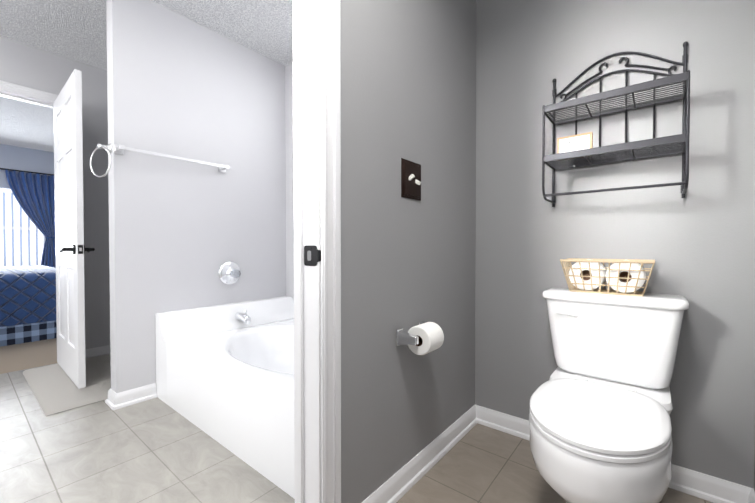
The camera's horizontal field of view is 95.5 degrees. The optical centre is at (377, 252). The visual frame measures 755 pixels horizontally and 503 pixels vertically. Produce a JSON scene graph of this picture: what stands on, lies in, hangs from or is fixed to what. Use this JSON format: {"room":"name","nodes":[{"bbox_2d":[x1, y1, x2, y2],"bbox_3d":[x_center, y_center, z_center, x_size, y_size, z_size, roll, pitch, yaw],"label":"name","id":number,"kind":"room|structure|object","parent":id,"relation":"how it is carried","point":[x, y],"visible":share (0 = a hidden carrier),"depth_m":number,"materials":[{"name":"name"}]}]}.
{"room":"bathroom","nodes":[
{"label":"bathroom","id":0,"kind":"room"},
{"bbox_2d":[0,144,53,239],"bbox_3d":[-5.935,-0.363,4.580,0.120,2.440,4.700,1,1,39],"label":"wall","id":1,"kind":"structure","parent":0,"point":[25,159],"depth_m":5.18,"materials":[{"name":"paint"}]},
{"bbox_2d":[0,188,44,265],"bbox_3d":[-5.674,-0.352,4.870,0.150,1.190,1.380,1,1,39],"label":"bedroom window","id":2,"kind":"structure","parent":1,"relation":"in","point":[22,239],"depth_m":5.17,"materials":[{"name":"white glass"}]},
{"bbox_2d":[0,168,55,267],"bbox_3d":[-5.592,-0.215,4.800,0.136,2.018,1.970,1,1,39],"label":"curtain","id":3,"kind":"object","parent":1,"relation":"attached to","point":[34,194],"visible":0.62,"depth_m":5.27,"materials":[{"name":"blue fabric"}]},
{"bbox_2d":[0,338,56,373],"bbox_3d":[-4.492,0.900,3.426,3.840,0.050,4.940,1,1,39],"label":"floor","id":4,"kind":"structure","parent":0,"point":[21,356],"depth_m":2.94,"materials":[{"name":"beige carpet"}]},
{"bbox_2d":[0,265,56,346],"bbox_3d":[-4.567,0.468,3.565,2.100,0.810,1.890,1,1,39],"label":"bed","id":5,"kind":"object","parent":4,"relation":"on","point":[27,304],"visible":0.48,"depth_m":3.35,"materials":[{"name":"blue fabric"}]},
{"bbox_2d":[0,36,109,348],"bbox_3d":[-3.000,-0.327,2.195,0.115,2.440,4.700,1,1,39],"label":"wall","id":6,"kind":"structure","parent":0,"point":[22,64],"depth_m":2.85,"materials":[{"name":"paint"}]},
{"bbox_2d":[0,80,57,107],"bbox_3d":[-2.800,-0.171,2.429,0.133,2.121,0.962,1,1,39],"label":"door frame","id":7,"kind":"structure","parent":6,"relation":"attached to","point":[26,91],"depth_m":2.57,"materials":[{"name":"white wood"}]},
{"bbox_2d":[53,69,94,388],"bbox_3d":[-2.197,-0.147,2.429,0.818,2.017,0.165,1,1,39],"label":"bedroom door","id":8,"kind":"structure","parent":6,"relation":"in","point":[70,249],"depth_m":2.30,"materials":[{"name":"white wood"}]},
{"bbox_2d":[85,345,109,357],"bbox_3d":[-2.086,0.836,3.226,0.024,0.084,1.145,1,1,39],"label":"baseboard","id":9,"kind":"structure","parent":6,"relation":"attached to","point":[92,352],"depth_m":2.89,"materials":[{"name":"white"}]},
{"bbox_2d":[105,383,155,405],"bbox_3d":[-1.240,0.847,2.505,0.034,0.084,1.197,1,1,39],"label":"baseboard","id":10,"kind":"structure","parent":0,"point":[114,401],"depth_m":2.03,"materials":[{"name":"white wood"}]},
{"bbox_2d":[0,0,292,151],"bbox_3d":[-2.897,-1.585,2.092,7.950,0.080,4.940,1,1,39],"label":"ceiling","id":11,"kind":"structure","parent":0,"point":[76,30],"depth_m":2.38,"materials":[{"name":"white paint"}]},
{"bbox_2d":[106,0,285,392],"bbox_3d":[-1.183,-0.331,2.456,0.115,2.440,1.173,1,1,39],"label":"wall","id":12,"kind":"structure","parent":0,"point":[181,232],"depth_m":2.25,"materials":[{"name":"paint"}]},
{"bbox_2d":[90,143,111,176],"bbox_3d":[-1.581,-0.534,1.968,0.165,0.205,0.080,1,1,39],"label":"towel ring","id":13,"kind":"object","parent":12,"relation":"attached to","point":[108,148],"visible":1,"depth_m":1.97,"materials":[{"name":"silver metal"}]},
{"bbox_2d":[113,144,228,172],"bbox_3d":[-1.274,-0.599,2.189,0.073,0.052,0.662,1,1,39],"label":"bar","id":14,"kind":"object","parent":12,"relation":"attached to","point":[119,149],"visible":0.98,"depth_m":2.10,"materials":[{"name":"white painted metal"}]},
{"bbox_2d":[219,262,240,284],"bbox_3d":[-1.036,0.148,2.470,0.104,0.168,0.168,1,1,39],"label":"tub valve","id":15,"kind":"object","parent":12,"relation":"attached to","point":[229,273],"visible":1,"depth_m":2.46,"materials":[{"name":"silver metal"}]},
{"bbox_2d":[0,363,712,502],"bbox_3d":[-1.254,0.935,1.108,4.110,0.050,3.625,1,1,39],"label":"floor","id":16,"kind":"structure","parent":0,"point":[156,450],"depth_m":1.46,"materials":[{"name":"tile"}]},
{"bbox_2d":[23,353,110,415],"bbox_3d":[-2.037,0.876,2.450,1.054,0.024,0.612,1,1,39],"label":"bath mat","id":17,"kind":"object","parent":16,"relation":"on","point":[54,388],"visible":0.5,"depth_m":2.25,"materials":[{"name":"white fabric"}]},
{"bbox_2d":[155,296,294,498],"bbox_3d":[-0.475,0.636,2.022,1.544,0.520,0.970,1,1,39],"label":"bathtub","id":18,"kind":"object","parent":16,"relation":"on","point":[225,375],"visible":0.58,"depth_m":1.79,"materials":[{"name":"white plastic"}]},
{"bbox_2d":[529,287,688,502],"bbox_3d":[0.756,0.536,1.165,0.466,0.746,0.744,1,1,39],"label":"toilet","id":19,"kind":"object","parent":16,"relation":"on","point":[601,405],"visible":1,"depth_m":1.12,"materials":[{"name":"white ceramic"}]},
{"bbox_2d":[560,258,654,296],"bbox_3d":[0.919,0.093,1.378,0.305,0.133,0.159,1,1,39],"label":"basket","id":20,"kind":"object","parent":19,"relation":"on","point":[587,275],"visible":1,"depth_m":1.34,"materials":[{"name":"beige metal wire"}]},
{"bbox_2d":[340,0,476,502],"bbox_3d":[-0.589,-0.302,0.548,0.115,2.440,3.385,1,1,39],"label":"wall","id":21,"kind":"structure","parent":0,"point":[408,78],"depth_m":1.30,"materials":[{"name":"grey paint"}]},
{"bbox_2d":[293,0,320,502],"bbox_3d":[-0.422,-0.145,0.770,0.133,2.121,0.787,1,1,39],"label":"door frame","id":22,"kind":"structure","parent":21,"relation":"attached to","point":[307,187],"depth_m":1.01,"materials":[{"name":"white wood"}]},
{"bbox_2d":[304,245,320,265],"bbox_3d":[-0.189,0.009,1.002,0.069,0.060,0.012,1,1,39],"label":"strike plate","id":23,"kind":"object","parent":22,"relation":"attached to","point":[312,255],"visible":1,"depth_m":1.00,"materials":[{"name":"black metal"}]},
{"bbox_2d":[320,0,340,502],"bbox_3d":[-0.363,-0.145,0.722,0.018,2.121,0.787,1,1,39],"label":"door frame","id":24,"kind":"structure","parent":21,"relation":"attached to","point":[330,98],"depth_m":1.00,"materials":[{"name":"white wood"}]},
{"bbox_2d":[401,158,420,200],"bbox_3d":[0.143,-0.284,1.334,0.029,0.146,0.136,1,1,39],"label":"switch plate","id":25,"kind":"object","parent":21,"relation":"attached to","point":[410,179],"visible":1,"depth_m":1.33,"materials":[{"name":"brown metal"}]},
{"bbox_2d":[396,321,443,354],"bbox_3d":[0.177,0.325,1.311,0.121,0.108,0.196,1,1,39],"label":"toilet paper holder","id":26,"kind":"object","parent":21,"relation":"attached to","point":[422,338],"visible":1,"depth_m":1.27,"materials":[{"name":"white paper"}]},
{"bbox_2d":[362,405,477,502],"bbox_3d":[0.200,0.863,1.426,0.024,0.084,0.985,1,1,39],"label":"baseboard","id":27,"kind":"structure","parent":21,"relation":"attached to","point":[402,481],"depth_m":1.41,"materials":[{"name":"white wood"}]},
{"bbox_2d":[285,0,754,487],"bbox_3d":[-0.170,-0.331,2.466,4.165,2.440,0.120,1,1,39],"label":"wall","id":28,"kind":"structure","parent":0,"point":[697,243],"depth_m":1.41,"materials":[{"name":"grey paint"}]},
{"bbox_2d":[478,405,749,502],"bbox_3d":[0.900,0.862,1.521,0.990,0.084,0.024,1,1,39],"label":"baseboard","id":29,"kind":"structure","parent":28,"relation":"attached to","point":[713,489],"depth_m":1.30,"materials":[{"name":"white wood"}]},
{"bbox_2d":[542,41,689,206],"bbox_3d":[0.928,-0.519,1.365,0.465,0.622,0.198,1,1,39],"label":"wall shelf","id":30,"kind":"object","parent":28,"relation":"attached to","point":[551,161],"visible":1,"depth_m":1.34,"materials":[{"name":"grey metal"}]},
{"bbox_2d":[557,132,592,160],"bbox_3d":[0.802,-0.432,1.397,0.125,0.090,0.018,1,1,39],"label":"card sign","id":31,"kind":"object","parent":30,"relation":"on","point":[575,142],"visible":0.79,"depth_m":1.39,"materials":[{"name":"white paper"}]},
{"bbox_2d":[753,425,754,490],"bbox_3d":[0.650,-0.297,0.269,0.120,2.440,2.255,1,1,39],"label":"wall","id":32,"kind":"structure","parent":0,"point":[754,459],"depth_m":1.19,"materials":[{"name":"grey paint"}]},
{"bbox_2d":[738,485,754,502],"bbox_3d":[0.632,0.879,0.379,0.024,0.084,2.135,1,1,39],"label":"baseboard","id":33,"kind":"structure","parent":32,"relation":"attached to","point":[745,495],"depth_m":1.20,"materials":[{"name":"white wood"}]}
]}

